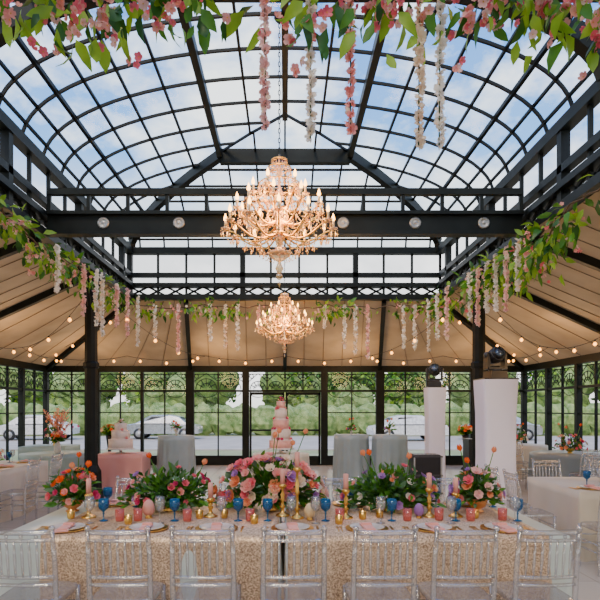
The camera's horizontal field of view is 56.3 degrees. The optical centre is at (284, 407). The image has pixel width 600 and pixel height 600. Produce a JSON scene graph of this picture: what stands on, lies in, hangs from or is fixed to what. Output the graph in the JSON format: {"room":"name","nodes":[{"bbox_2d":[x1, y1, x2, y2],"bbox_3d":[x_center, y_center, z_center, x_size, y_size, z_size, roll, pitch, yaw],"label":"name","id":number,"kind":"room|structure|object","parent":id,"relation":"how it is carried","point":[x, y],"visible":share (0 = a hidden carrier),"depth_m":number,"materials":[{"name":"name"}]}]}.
{"room":"event hall","nodes":[
{"label":"event hall","id":0,"kind":"room"},
{"bbox_2d":[0,358,47,460],"bbox_3d":[-7.000,0.220,5.000,0.160,2.900,22.800,0,0,0],"label":"wall","id":1,"kind":"structure","parent":0,"point":[22,366],"depth_m":14.82,"materials":[{"name":"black metal"}]},
{"bbox_2d":[19,333,51,361],"label":"string lights","id":2,"kind":"object","parent":1,"relation":"hanging from","point":[48,339],"depth_m":13.08},
{"bbox_2d":[45,366,524,464],"bbox_3d":[0.000,0.220,16.400,14.000,2.900,0.160,0,0,0],"label":"wall","id":3,"kind":"structure","parent":0,"point":[326,459],"depth_m":16.35,"materials":[{"name":"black metal"}]},
{"bbox_2d":[250,392,319,464],"bbox_3d":[0.000,0.595,16.257,2.060,2.110,0.095,0,0,0],"label":"door","id":4,"kind":"structure","parent":3,"relation":"in","point":[313,460],"depth_m":16.25,"materials":[{"name":"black metal"}]},
{"bbox_2d":[0,3,599,248],"bbox_3d":[0.000,-4.265,5.000,7.412,1.390,16.212,0,0,0],"label":"ceiling","id":5,"kind":"structure","parent":0,"point":[227,156],"depth_m":8.84,"materials":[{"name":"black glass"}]},
{"bbox_2d":[221,14,337,277],"bbox_3d":[-0.070,-3.142,6.900,1.448,3.335,1.442,0,0,0],"label":"crystal chandelier","id":6,"kind":"object","parent":5,"relation":"hanging from","point":[280,232],"visible":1,"depth_m":6.88,"materials":[{"name":"gold metal"}]},
{"bbox_2d":[255,187,312,353],"bbox_3d":[-0.010,-2.796,11.600,1.250,3.506,1.245,0,0,0],"label":"crystal chandelier","id":7,"kind":"object","parent":5,"relation":"hanging from","point":[298,324],"visible":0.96,"depth_m":11.56,"materials":[{"name":"gold metal"}]},
{"bbox_2d":[0,80,599,300],"bbox_3d":[0.000,-3.107,5.000,7.440,1.215,16.240,0,0,0],"label":"frame","id":8,"kind":"structure","parent":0,"point":[567,180],"depth_m":10.16,"materials":[{"name":"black metal"}]},
{"bbox_2d":[0,195,144,346],"bbox_3d":[-3.398,-1.956,9.216,0.618,1.419,7.159,0,0,0],"label":"flower garland","id":9,"kind":"object","parent":8,"relation":"hanging from","point":[6,232],"visible":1,"depth_m":8.45,"materials":[{"name":"green plant"}]},
{"bbox_2d":[132,295,434,359],"bbox_3d":[0.004,-1.839,12.793,6.989,1.477,0.651,0,0,0],"label":"flower garland","id":10,"kind":"object","parent":8,"relation":"hanging from","point":[343,309],"visible":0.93,"depth_m":12.72,"materials":[{"name":"green plant"}]},
{"bbox_2d":[45,188,524,236],"bbox_3d":[0.000,-2.865,8.200,6.950,0.680,0.180,0,0,0],"label":"truss","id":11,"kind":"object","parent":8,"relation":"attached to","point":[88,222],"visible":0.91,"depth_m":8.16,"materials":[{"name":"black metal"}]},
{"bbox_2d":[12,0,599,2],"bbox_3d":[0.000,-2.865,3.400,6.950,0.680,0.180,0,0,0],"label":"truss","id":12,"kind":"object","parent":8,"relation":"attached to","point":[20,1],"visible":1,"depth_m":3.48,"materials":[{"name":"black metal"}]},
{"bbox_2d":[0,0,599,150],"bbox_3d":[0.184,-2.087,3.235,3.936,1.188,0.543,0,0,0],"label":"flower garland","id":13,"kind":"object","parent":12,"relation":"hanging from","point":[107,17],"visible":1,"depth_m":3.24,"materials":[{"name":"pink plant"}]},
{"bbox_2d":[425,174,599,351],"bbox_3d":[3.408,-1.944,9.208,0.758,1.451,7.311,0,0,0],"label":"flower garland","id":14,"kind":"object","parent":8,"relation":"hanging from","point":[516,269],"visible":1,"depth_m":7.97,"materials":[{"name":"green plant"}]},
{"bbox_2d":[0,465,599,599],"bbox_3d":[0.000,1.770,5.000,14.300,0.200,23.100,0,0,0],"label":"floor","id":15,"kind":"structure","parent":0,"point":[587,580],"depth_m":9.79,"materials":[{"name":"tile"}]},
{"bbox_2d":[0,459,40,507],"bbox_3d":[-3.820,1.196,8.100,0.477,0.949,0.418,0,0,0],"label":"dining chair","id":16,"kind":"object","parent":15,"relation":"on","point":[37,459],"visible":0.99,"depth_m":8.15,"materials":[{"name":"clear plastic"}]},
{"bbox_2d":[0,461,47,522],"bbox_3d":[-4.749,1.290,8.599,1.356,0.760,2.252,0,0,0],"label":"table","id":17,"kind":"object","parent":15,"relation":"on","point":[14,479],"visible":0.91,"depth_m":8.74,"materials":[{"name":"fabric"}]},
{"bbox_2d":[1,529,80,595],"bbox_3d":[-1.620,1.196,3.650,0.418,0.949,0.477,0,0,0],"label":"dining chair","id":18,"kind":"object","parent":15,"relation":"on","point":[52,529],"visible":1,"depth_m":3.46,"materials":[{"name":"clear plastic"}]},
{"bbox_2d":[18,444,79,459],"bbox_3d":[-5.702,1.290,13.601,1.159,0.760,1.061,0,0,0],"label":"table","id":19,"kind":"object","parent":15,"relation":"on","point":[36,447],"visible":0.16,"depth_m":13.11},
{"bbox_2d":[43,415,66,445],"bbox_3d":[-5.599,0.535,13.590,0.569,0.750,0.607,0,0,0],"label":"flower centerpiece","id":20,"kind":"object","parent":19,"relation":"on","point":[48,434],"visible":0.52,"depth_m":13.55,"materials":[{"name":"orange plant"}]},
{"bbox_2d":[18,450,83,495],"bbox_3d":[-4.598,1.290,11.304,1.491,0.760,1.485,0,0,0],"label":"table","id":21,"kind":"object","parent":15,"relation":"on","point":[67,457],"visible":0.3,"depth_m":10.73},
{"bbox_2d":[43,407,71,453],"bbox_3d":[-4.532,0.440,11.173,0.573,0.941,0.448,0,0,-29],"label":"arrangement","id":22,"kind":"object","parent":21,"relation":"on","point":[57,437],"visible":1,"depth_m":11.15,"materials":[{"name":"plant"}]},
{"bbox_2d":[77,266,103,499],"bbox_3d":[-3.600,-0.415,10.400,0.456,4.170,1.182,0,0,18],"label":"column","id":23,"kind":"structure","parent":15,"relation":"on","point":[91,365],"depth_m":10.30,"materials":[{"name":"metal"}]},
{"bbox_2d":[98,452,149,492],"bbox_3d":[-3.248,1.290,11.300,0.928,0.760,0.736,0,0,0],"label":"table","id":24,"kind":"object","parent":15,"relation":"on","point":[115,468],"visible":0.72,"depth_m":10.95,"materials":[{"name":"fabric"}]},
{"bbox_2d":[100,424,114,451],"bbox_3d":[-4.697,1.048,14.994,0.508,1.244,0.505,0,0,0],"label":"flower vase","id":25,"kind":"object","parent":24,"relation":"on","point":[107,432],"visible":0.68,"depth_m":14.93,"materials":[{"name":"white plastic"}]},
{"bbox_2d":[106,419,134,453],"bbox_3d":[-3.300,0.560,11.250,0.560,0.697,0.560,0,0,0],"label":"wedding cake","id":26,"kind":"object","parent":24,"relation":"on","point":[120,440],"visible":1,"depth_m":11.10,"materials":[{"name":"white food"}]},
{"bbox_2d":[85,525,163,599],"bbox_3d":[-1.030,1.196,3.650,0.418,0.949,0.477,0,0,0],"label":"dining chair","id":27,"kind":"object","parent":15,"relation":"on","point":[88,525],"visible":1,"depth_m":3.46,"materials":[{"name":"clear plastic"}]},
{"bbox_2d":[0,501,282,599],"bbox_3d":[-1.026,1.287,4.703,2.086,0.766,1.597,0,0,0],"label":"banquet table","id":28,"kind":"object","parent":15,"relation":"on","point":[68,558],"visible":0.88,"depth_m":3.97,"materials":[{"name":"beige fabric"}]},
{"bbox_2d":[34,522,97,532],"bbox_3d":[-1.634,0.880,4.158,0.424,0.047,0.344,0,0,0],"label":"place setting","id":29,"kind":"object","parent":28,"relation":"on","point":[65,527],"visible":0.99,"depth_m":4.14,"materials":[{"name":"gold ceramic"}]},
{"bbox_2d":[67,510,74,518],"bbox_3d":[-1.750,0.866,4.580,0.064,0.075,0.062,0,0,0],"label":"votive candle","id":30,"kind":"object","parent":28,"relation":"on","point":[70,513],"visible":1,"depth_m":4.56,"materials":[{"name":"gold metal"}]},
{"bbox_2d":[40,451,105,511],"bbox_3d":[-1.862,0.640,4.903,0.533,0.526,0.483,0,0,0],"label":"flower centerpiece","id":31,"kind":"object","parent":28,"relation":"on","point":[73,486],"visible":0.91,"depth_m":4.84,"materials":[{"name":"orange plant"}]},
{"bbox_2d":[81,477,95,518],"bbox_3d":[-1.620,0.736,4.620,0.120,0.335,0.120,0,0,0],"label":"candlestick","id":32,"kind":"object","parent":28,"relation":"on","point":[88,495],"visible":1,"depth_m":4.60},
{"bbox_2d":[91,499,135,506],"bbox_3d":[-1.586,0.880,5.242,0.424,0.047,0.344,0,0,0],"label":"place setting","id":33,"kind":"object","parent":28,"relation":"on","point":[109,503],"visible":0.75,"depth_m":5.18,"materials":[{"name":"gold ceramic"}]},
{"bbox_2d":[124,515,131,524],"bbox_3d":[-1.220,0.866,4.360,0.064,0.075,0.062,0,0,0],"label":"votive candle","id":34,"kind":"object","parent":28,"relation":"on","point":[127,518],"visible":1,"depth_m":4.33,"materials":[{"name":"gold metal"}]},
{"bbox_2d":[114,522,175,532],"bbox_3d":[-1.044,0.880,4.158,0.424,0.047,0.344,0,0,0],"label":"place setting","id":35,"kind":"object","parent":28,"relation":"on","point":[154,527],"visible":0.98,"depth_m":4.14,"materials":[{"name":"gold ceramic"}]},
{"bbox_2d":[143,499,154,518],"bbox_3d":[-1.120,0.827,4.600,0.100,0.152,0.098,0,0,0],"label":"egg","id":36,"kind":"object","parent":28,"relation":"on","point":[148,506],"visible":1,"depth_m":4.57,"materials":[{"name":"pink ceramic"}]},
{"bbox_2d":[116,452,217,512],"bbox_3d":[-1.013,0.666,4.941,0.949,0.542,0.491,0,0,-3],"label":"flower centerpiece","id":37,"kind":"object","parent":28,"relation":"on","point":[170,491],"visible":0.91,"depth_m":4.89,"materials":[{"name":"green plant"}]},
{"bbox_2d":[195,509,202,518],"bbox_3d":[-0.700,0.866,4.580,0.064,0.075,0.062,0,0,0],"label":"votive candle","id":38,"kind":"object","parent":28,"relation":"on","point":[199,513],"visible":1,"depth_m":4.56,"materials":[{"name":"gold metal"}]},
{"bbox_2d":[203,481,217,517],"bbox_3d":[-0.620,0.755,4.660,0.120,0.295,0.120,0,0,0],"label":"candlestick","id":39,"kind":"object","parent":28,"relation":"on","point":[210,499],"visible":1,"depth_m":4.64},
{"bbox_2d":[186,522,243,532],"bbox_3d":[-0.524,0.880,4.158,0.424,0.047,0.344,0,0,0],"label":"place setting","id":40,"kind":"object","parent":28,"relation":"on","point":[214,527],"visible":0.99,"depth_m":4.15,"materials":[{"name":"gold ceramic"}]},
{"bbox_2d":[220,509,227,517],"bbox_3d":[-0.500,0.866,4.600,0.064,0.075,0.062,0,0,0],"label":"votive candle","id":41,"kind":"object","parent":28,"relation":"on","point":[224,512],"visible":1,"depth_m":4.58,"materials":[{"name":"gold metal"}]},
{"bbox_2d":[214,501,243,506],"bbox_3d":[-0.486,0.880,5.242,0.424,0.047,0.344,0,0,0],"label":"place setting","id":42,"kind":"object","parent":28,"relation":"on","point":[218,504],"visible":0.18,"depth_m":5.15,"materials":[{"name":"ceramic"}]},
{"bbox_2d":[250,514,257,523],"bbox_3d":[-0.240,0.866,4.380,0.064,0.075,0.062,0,0,0],"label":"votive candle","id":43,"kind":"object","parent":28,"relation":"on","point":[254,517],"visible":1,"depth_m":4.36,"materials":[{"name":"gold metal"}]},
{"bbox_2d":[213,428,328,511],"bbox_3d":[-0.127,0.544,4.971,1.033,0.739,0.533,0,0,6],"label":"flower centerpiece","id":44,"kind":"object","parent":28,"relation":"on","point":[251,491],"visible":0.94,"depth_m":4.90,"materials":[{"name":"pink plant"}]},
{"bbox_2d":[275,467,289,516],"bbox_3d":[-0.020,0.701,4.700,0.120,0.405,0.120,0,0,0],"label":"candlestick","id":45,"kind":"object","parent":28,"relation":"on","point":[282,485],"visible":1,"depth_m":4.68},
{"bbox_2d":[156,435,195,484],"bbox_3d":[-2.248,1.120,11.602,0.833,1.100,0.830,0,0,0],"label":"cocktail table","id":46,"kind":"object","parent":15,"relation":"on","point":[171,448],"visible":0.59,"depth_m":11.29,"materials":[{"name":"fabric"}]},
{"bbox_2d":[170,420,182,435],"bbox_3d":[-2.260,0.405,11.586,0.259,0.331,0.313,0,0,-36],"label":"vase flowers","id":47,"kind":"object","parent":46,"relation":"on","point":[177,425],"visible":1,"depth_m":11.57,"materials":[{"name":"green plant"}]},
{"bbox_2d":[169,526,237,597],"bbox_3d":[-0.510,1.196,3.650,0.418,0.949,0.477,0,0,0],"label":"dining chair","id":48,"kind":"object","parent":15,"relation":"on","point":[169,526],"visible":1,"depth_m":3.46,"materials":[{"name":"clear plastic"}]},
{"bbox_2d":[252,451,310,487],"bbox_3d":[-0.078,1.280,11.003,1.192,0.780,1.188,0,0,0],"label":"table","id":49,"kind":"object","parent":15,"relation":"on","point":[304,456],"visible":0.06,"depth_m":10.72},
{"bbox_2d":[267,396,294,453],"bbox_3d":[-0.080,0.328,11.000,0.540,1.122,0.540,0,0,0],"label":"wedding cake","id":50,"kind":"object","parent":49,"relation":"on","point":[281,420],"visible":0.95,"depth_m":10.88,"materials":[{"name":"pink food"}]},
{"bbox_2d":[260,529,326,599],"bbox_3d":[0.046,1.196,3.650,0.418,0.949,0.477,0,0,-3],"label":"dining chair","id":51,"kind":"object","parent":15,"relation":"on","point":[318,529],"visible":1,"depth_m":3.46,"materials":[{"name":"clear plastic"}]},
{"bbox_2d":[332,434,369,487],"bbox_3d":[1.422,1.120,12.002,0.833,1.100,0.830,0,0,0],"label":"cocktail table","id":52,"kind":"object","parent":15,"relation":"on","point":[347,458],"visible":0.8,"depth_m":11.67,"materials":[{"name":"fabric"}]},
{"bbox_2d":[346,418,356,434],"bbox_3d":[1.418,0.384,11.983,0.252,0.371,0.313,0,0,0],"label":"vase flowers","id":53,"kind":"object","parent":52,"relation":"on","point":[349,428],"visible":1,"depth_m":11.96,"materials":[{"name":"green plant"}]},
{"bbox_2d":[342,529,417,599],"bbox_3d":[0.611,1.196,3.650,0.418,0.949,0.477,0,0,-2],"label":"dining chair","id":54,"kind":"object","parent":15,"relation":"on","point":[410,529],"visible":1,"depth_m":3.46,"materials":[{"name":"clear plastic"}]},
{"bbox_2d":[370,434,407,483],"bbox_3d":[2.222,1.120,11.902,0.833,1.100,0.830,0,0,0],"label":"cocktail table","id":55,"kind":"object","parent":15,"relation":"on","point":[393,448],"visible":0.63,"depth_m":11.58,"materials":[{"name":"fabric"}]},
{"bbox_2d":[383,418,396,434],"bbox_3d":[2.208,0.386,11.876,0.289,0.368,0.270,0,0,-25],"label":"vase flowers","id":56,"kind":"object","parent":55,"relation":"on","point":[389,424],"visible":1,"depth_m":11.87,"materials":[{"name":"green plant"}]},
{"bbox_2d":[408,453,442,494],"bbox_3d":[2.750,1.282,11.000,0.570,0.775,0.470,0,0,0],"label":"equipment case","id":57,"kind":"object","parent":15,"relation":"on","point":[425,463],"visible":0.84,"depth_m":10.77,"materials":[{"name":"black plastic"}]},
{"bbox_2d":[282,501,571,599],"bbox_3d":[1.010,1.287,4.703,2.116,0.766,1.595,0,0,0],"label":"banquet table","id":58,"kind":"object","parent":15,"relation":"on","point":[510,550],"visible":0.83,"depth_m":3.97,"materials":[{"name":"beige fabric"}]},
{"bbox_2d":[263,522,318,532],"bbox_3d":[0.041,0.880,4.158,0.424,0.047,0.344,0,0,0],"label":"place setting","id":59,"kind":"object","parent":58,"relation":"on","point":[290,527],"visible":1,"depth_m":4.14,"materials":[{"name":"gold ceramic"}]},
{"bbox_2d":[290,452,303,518],"bbox_3d":[0.100,0.625,4.600,0.120,0.555,0.120,0,0,0],"label":"candlestick","id":60,"kind":"object","parent":58,"relation":"on","point":[297,469],"visible":1,"depth_m":4.59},
{"bbox_2d":[304,503,314,519],"bbox_3d":[0.200,0.834,4.520,0.090,0.137,0.088,0,0,0],"label":"egg","id":61,"kind":"object","parent":58,"relation":"on","point":[309,510],"visible":1,"depth_m":4.49,"materials":[{"name":"beige ceramic"}]},
{"bbox_2d":[335,515,342,524],"bbox_3d":[0.420,0.866,4.360,0.064,0.075,0.062,0,0,0],"label":"votive candle","id":62,"kind":"object","parent":58,"relation":"on","point":[338,518],"visible":1,"depth_m":4.33,"materials":[{"name":"gold metal"}]},
{"bbox_2d":[328,499,361,506],"bbox_3d":[0.614,0.880,5.242,0.424,0.047,0.344,0,0,0],"label":"place setting","id":63,"kind":"object","parent":58,"relation":"on","point":[337,503],"visible":0.22,"depth_m":5.20,"materials":[{"name":"ceramic"}]},
{"bbox_2d":[342,473,352,518],"bbox_3d":[0.500,0.716,4.600,0.120,0.375,0.120,0,0,0],"label":"candlestick","id":64,"kind":"object","parent":58,"relation":"on","point":[345,491],"visible":0.94,"depth_m":4.58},
{"bbox_2d":[359,510,365,519],"bbox_3d":[0.630,0.866,4.550,0.064,0.075,0.062,0,0,0],"label":"votive candle","id":65,"kind":"object","parent":58,"relation":"on","point":[362,514],"visible":1,"depth_m":4.53,"materials":[{"name":"gold metal"}]},
{"bbox_2d":[336,522,394,532],"bbox_3d":[0.596,0.880,4.158,0.424,0.047,0.344,0,0,0],"label":"place setting","id":66,"kind":"object","parent":58,"relation":"on","point":[364,527],"visible":0.99,"depth_m":4.14,"materials":[{"name":"ceramic"}]},
{"bbox_2d":[376,508,382,517],"bbox_3d":[0.780,0.866,4.620,0.064,0.075,0.062,0,0,0],"label":"votive candle","id":67,"kind":"object","parent":58,"relation":"on","point":[379,512],"visible":1,"depth_m":4.60,"materials":[{"name":"gold metal"}]},
{"bbox_2d":[333,449,446,512],"bbox_3d":[0.920,0.635,4.946,0.986,0.565,0.518,0,0,-5],"label":"flower centerpiece","id":68,"kind":"object","parent":58,"relation":"on","point":[405,487],"visible":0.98,"depth_m":4.88,"materials":[{"name":"green plant"}]},
{"bbox_2d":[414,503,423,517],"bbox_3d":[1.100,0.842,4.600,0.080,0.122,0.078,0,0,0],"label":"egg","id":69,"kind":"object","parent":58,"relation":"on","point":[418,509],"visible":1,"depth_m":4.58,"materials":[{"name":"purple ceramic"}]},
{"bbox_2d":[422,473,436,517],"bbox_3d":[1.200,0.716,4.660,0.120,0.375,0.120,0,0,0],"label":"candlestick","id":70,"kind":"object","parent":58,"relation":"on","point":[429,490],"visible":1,"depth_m":4.64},
{"bbox_2d":[403,522,463,532],"bbox_3d":[1.096,0.880,4.158,0.424,0.047,0.344,0,0,0],"label":"place setting","id":71,"kind":"object","parent":58,"relation":"on","point":[434,527],"visible":0.98,"depth_m":4.14,"materials":[{"name":"ceramic"}]},
{"bbox_2d":[448,476,462,517],"bbox_3d":[1.420,0.736,4.660,0.120,0.335,0.120,0,0,0],"label":"candlestick","id":72,"kind":"object","parent":58,"relation":"on","point":[455,494],"visible":1,"depth_m":4.64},
{"bbox_2d":[444,501,493,506],"bbox_3d":[1.714,0.880,5.242,0.424,0.047,0.344,0,0,0],"label":"place setting","id":73,"kind":"object","parent":58,"relation":"on","point":[465,504],"visible":0.36,"depth_m":5.15,"materials":[{"name":"gold metal"}]},
{"bbox_2d":[471,509,478,517],"bbox_3d":[1.560,0.866,4.600,0.064,0.075,0.062,0,0,0],"label":"votive candle","id":74,"kind":"object","parent":58,"relation":"on","point":[474,512],"visible":1,"depth_m":4.58,"materials":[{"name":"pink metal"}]},
{"bbox_2d":[447,444,505,511],"bbox_3d":[1.679,0.607,4.899,0.501,0.591,0.457,0,0,0],"label":"flower centerpiece","id":75,"kind":"object","parent":58,"relation":"on","point":[473,490],"visible":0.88,"depth_m":4.83,"materials":[{"name":"pink plant"}]},
{"bbox_2d":[469,522,533,532],"bbox_3d":[1.606,0.880,4.158,0.424,0.047,0.344,0,0,0],"label":"place setting","id":76,"kind":"object","parent":58,"relation":"on","point":[504,527],"visible":0.96,"depth_m":4.14,"materials":[{"name":"gold metal"}]},
{"bbox_2d":[423,387,446,484],"bbox_3d":[3.330,0.600,12.450,0.469,2.140,0.469,0,0,0],"label":"pedestal","id":77,"kind":"object","parent":15,"relation":"on","point":[434,397],"visible":0.73,"depth_m":12.26,"materials":[{"name":"white fabric"}]},
{"bbox_2d":[426,364,443,386],"bbox_3d":[3.328,-0.728,12.444,0.400,0.515,0.317,0,0,17],"label":"moving-head light","id":78,"kind":"object","parent":77,"relation":"on","point":[434,369],"visible":0.99,"depth_m":12.35,"materials":[{"name":"black plastic"}]},
{"bbox_2d":[415,525,498,599],"bbox_3d":[1.111,1.196,3.650,0.418,0.949,0.477,0,0,-2],"label":"dining chair","id":79,"kind":"object","parent":15,"relation":"on","point":[494,525],"visible":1,"depth_m":3.45,"materials":[{"name":"clear plastic"}]},
{"bbox_2d":[457,424,471,469],"bbox_3d":[4.899,1.052,15.194,0.485,1.237,0.503,0,0,0],"label":"flower vase","id":80,"kind":"object","parent":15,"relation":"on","point":[465,430],"visible":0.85,"depth_m":15.11,"materials":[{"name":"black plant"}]},
{"bbox_2d":[463,438,471,471],"bbox_3d":[4.150,1.170,12.189,0.420,1.000,0.422,0,0,0],"label":"pedestal","id":81,"kind":"object","parent":15,"relation":"on","point":[467,442],"visible":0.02,"depth_m":12.09,"materials":[{"name":"black plastic"}]},
{"bbox_2d":[466,266,491,472],"bbox_3d":[3.600,-0.415,10.400,0.456,4.170,1.182,0,0,18],"label":"column","id":82,"kind":"structure","parent":15,"relation":"on","point":[478,333],"depth_m":10.32,"materials":[{"name":"metal"}]},
{"bbox_2d":[473,378,519,512],"bbox_3d":[3.380,0.600,9.000,0.626,2.140,0.626,0,0,0],"label":"pedestal","id":83,"kind":"object","parent":15,"relation":"on","point":[495,399],"visible":0.64,"depth_m":8.75,"materials":[{"name":"white fabric"}]},
{"bbox_2d":[483,346,507,377],"bbox_3d":[3.381,-0.728,8.994,0.400,0.515,0.317,0,0,-11],"label":"moving-head light","id":84,"kind":"object","parent":83,"relation":"on","point":[496,355],"visible":0.99,"depth_m":8.91,"materials":[{"name":"black plastic"}]},
{"bbox_2d":[516,466,534,478],"bbox_3d":[4.720,1.196,11.300,0.477,0.949,0.418,0,0,0],"label":"dining chair","id":85,"kind":"object","parent":15,"relation":"on","point":[517,467],"visible":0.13,"depth_m":11.26,"materials":[{"name":"clear plastic"}]},
{"bbox_2d":[516,443,547,478],"bbox_3d":[5.702,1.290,13.905,1.590,0.760,1.585,0,0,0],"label":"table","id":86,"kind":"object","parent":15,"relation":"on","point":[523,455],"visible":0.15,"depth_m":13.16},
{"bbox_2d":[516,423,527,444],"bbox_3d":[5.691,0.608,13.888,0.650,0.603,0.646,0,0,0],"label":"flower centerpiece","id":87,"kind":"object","parent":86,"relation":"on","point":[518,436],"visible":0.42,"depth_m":13.82,"materials":[{"name":"multicoloured plant"}]},
{"bbox_2d":[489,528,581,599],"bbox_3d":[1.621,1.196,3.650,0.418,0.949,0.477,0,0,-2],"label":"dining chair","id":88,"kind":"object","parent":15,"relation":"on","point":[523,528],"visible":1,"depth_m":3.47,"materials":[{"name":"clear plastic"}]},
{"bbox_2d":[527,477,599,561],"bbox_3d":[4.248,1.290,6.750,2.142,0.760,1.354,0,0,0],"label":"table","id":89,"kind":"object","parent":15,"relation":"on","point":[569,508],"visible":0.86,"depth_m":6.37,"materials":[{"name":"fabric"}]},
{"bbox_2d":[568,484,599,489],"bbox_3d":[3.436,0.885,6.288,0.424,0.047,0.344,0,0,0],"label":"place setting","id":90,"kind":"object","parent":89,"relation":"on","point":[588,486],"visible":1,"depth_m":6.28,"materials":[{"name":"fabric"}]},
{"bbox_2d":[527,450,599,488],"bbox_3d":[5.752,1.290,11.305,1.590,0.760,1.585,0,0,0],"label":"table","id":91,"kind":"object","parent":15,"relation":"on","point":[548,461],"visible":0.68,"depth_m":10.78,"materials":[{"name":"fabric"}]},
{"bbox_2d":[552,423,587,452],"bbox_3d":[5.754,0.601,11.303,0.640,0.618,0.685,0,0,0],"label":"flower centerpiece","id":92,"kind":"object","parent":91,"relation":"on","point":[568,448],"visible":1,"depth_m":11.23,"materials":[{"name":"multicoloured plant"}]},
{"bbox_2d":[571,470,599,476],"bbox_3d":[5.500,1.196,10.220,0.418,0.949,0.477,0,0,0],"label":"dining chair","id":93,"kind":"object","parent":15,"relation":"on","point":[589,474],"visible":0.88,"depth_m":10.25,"materials":[{"name":"clear plastic"}]},
{"bbox_2d":[0,191,599,369],"bbox_3d":[0.000,-1.875,5.000,14.000,1.350,22.800,0,0,0],"label":"ceiling","id":94,"kind":"structure","parent":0,"point":[459,334],"depth_m":13.84,"materials":[{"name":"beige fabric"}]},
{"bbox_2d":[522,352,599,451],"bbox_3d":[7.000,0.220,5.000,0.160,2.900,22.800,0,0,0],"label":"wall","id":95,"kind":"structure","parent":0,"point":[577,361],"depth_m":14.10,"materials":[{"name":"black metal"}]},
{"bbox_2d":[518,333,550,361],"label":"string lights","id":96,"kind":"object","parent":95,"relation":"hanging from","point":[521,339],"depth_m":13.08},
{"label":"outside","id":97,"kind":"structure","parent":0,"visible":0},
{"bbox_2d":[0,431,599,462],"bbox_3d":[0.000,2.120,10.000,200.000,0.300,200.000,0,0,0],"label":"ground","id":98,"kind":"structure","parent":97,"point":[13,454],"depth_m":25.36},
{"bbox_2d":[0,366,54,405],"bbox_3d":[-22.580,-1.679,51.039,6.469,8.264,7.409,0,0,0],"label":"tree","id":99,"kind":"object","parent":98,"relation":"on","point":[39,400],"visible":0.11,"depth_m":48.78,"materials":[{"name":"green plant"}]},
{"bbox_2d":[49,372,123,407],"bbox_3d":[-18.090,-1.526,50.318,6.812,7.347,6.155,0,0,44],"label":"tree","id":100,"kind":"object","parent":98,"relation":"on","point":[65,401],"visible":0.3,"depth_m":48.02,"materials":[{"name":"green plant"}]},
{"bbox_2d":[115,372,172,407],"bbox_3d":[-10.856,-1.181,49.537,7.879,7.435,7.447,0,0,0],"label":"tree","id":101,"kind":"object","parent":98,"relation":"on","point":[149,401],"visible":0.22,"depth_m":46.94,"materials":[{"name":"green plant"}]},
{"bbox_2d":[163,372,239,407],"bbox_3d":[-7.293,-0.935,46.891,7.430,7.227,7.304,0,0,0],"label":"tree","id":102,"kind":"object","parent":98,"relation":"on","point":[211,401],"visible":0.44,"depth_m":44.32,"materials":[{"name":"green plant"}]},
{"bbox_2d":[259,372,317,406],"bbox_3d":[1.060,-1.395,51.757,6.820,6.765,6.726,0,0,0],"label":"tree","id":103,"kind":"object","parent":98,"relation":"on","point":[267,399],"visible":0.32,"depth_m":49.24,"materials":[{"name":"green plant"}]},
{"bbox_2d":[0,401,599,435],"bbox_3d":[-0.862,0.862,40.490,90.745,2.860,2.041,0,0,0],"label":"hedge","id":104,"kind":"object","parent":98,"relation":"on","point":[305,415],"visible":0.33,"depth_m":39.87,"materials":[{"name":"green plant"}]},
{"bbox_2d":[0,436,599,449],"bbox_3d":[0.000,1.950,32.000,90.000,0.060,12.000,0,0,0],"label":"car park","id":105,"kind":"structure","parent":98,"relation":"on","point":[201,442],"depth_m":31.17,"materials":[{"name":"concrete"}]},
{"bbox_2d":[0,415,79,440],"bbox_3d":[-15.000,1.170,34.000,4.500,1.500,1.860,0,0,-6],"label":"parked car","id":106,"kind":"object","parent":105,"relation":"on","point":[13,425],"visible":0.41,"depth_m":33.16,"materials":[{"name":"white paint"}]},
{"bbox_2d":[127,415,202,438],"bbox_3d":[-7.500,1.170,35.000,4.500,1.500,1.860,0,0,0],"label":"parked car","id":107,"kind":"object","parent":105,"relation":"on","point":[153,424],"visible":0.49,"depth_m":34.12,"materials":[{"name":"silver metal"}]},
{"bbox_2d":[366,415,448,439],"bbox_3d":[7.200,1.170,33.000,4.500,1.500,1.860,0,0,-6],"label":"parked car","id":108,"kind":"object","parent":105,"relation":"on","point":[415,424],"visible":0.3,"depth_m":32.17,"materials":[{"name":"white paint"}]},
{"bbox_2d":[460,416,542,440],"bbox_3d":[13.000,1.170,34.000,4.500,1.500,1.860,0,0,6],"label":"parked car","id":109,"kind":"object","parent":105,"relation":"on","point":[530,427],"visible":0.21,"depth_m":32.95,"materials":[{"name":"silver metal"}]},
{"bbox_2d":[312,372,388,407],"bbox_3d":[5.130,-1.203,46.957,6.930,7.496,6.316,0,0,35],"label":"tree","id":110,"kind":"object","parent":98,"relation":"on","point":[357,401],"visible":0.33,"depth_m":44.69,"materials":[{"name":"green plant"}]},
{"bbox_2d":[374,372,435,407],"bbox_3d":[10.887,-0.613,51.361,6.459,7.225,6.314,0,0,0],"label":"tree","id":111,"kind":"object","parent":98,"relation":"on","point":[398,401],"visible":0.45,"depth_m":49.59,"materials":[{"name":"green plant"}]},
{"bbox_2d":[442,372,519,407],"bbox_3d":[17.121,-1.574,49.609,7.914,8.335,6.778,0,0,-29],"label":"tree","id":112,"kind":"object","parent":98,"relation":"on","point":[458,401],"visible":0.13,"depth_m":47.23,"materials":[{"name":"green plant"}]},
{"bbox_2d":[518,364,598,406],"bbox_3d":[22.834,-1.069,49.175,6.602,6.749,7.644,0,0,-18],"label":"tree","id":113,"kind":"object","parent":98,"relation":"on","point":[555,399],"visible":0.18,"depth_m":46.15,"materials":[{"name":"green plant"}]},
{"bbox_2d":[585,361,599,401],"bbox_3d":[28.849,-1.962,46.688,6.385,7.909,6.888,0,0,0],"label":"tree","id":114,"kind":"object","parent":98,"relation":"on","point":[591,366],"visible":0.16,"depth_m":47.05,"materials":[{"name":"green plant"}]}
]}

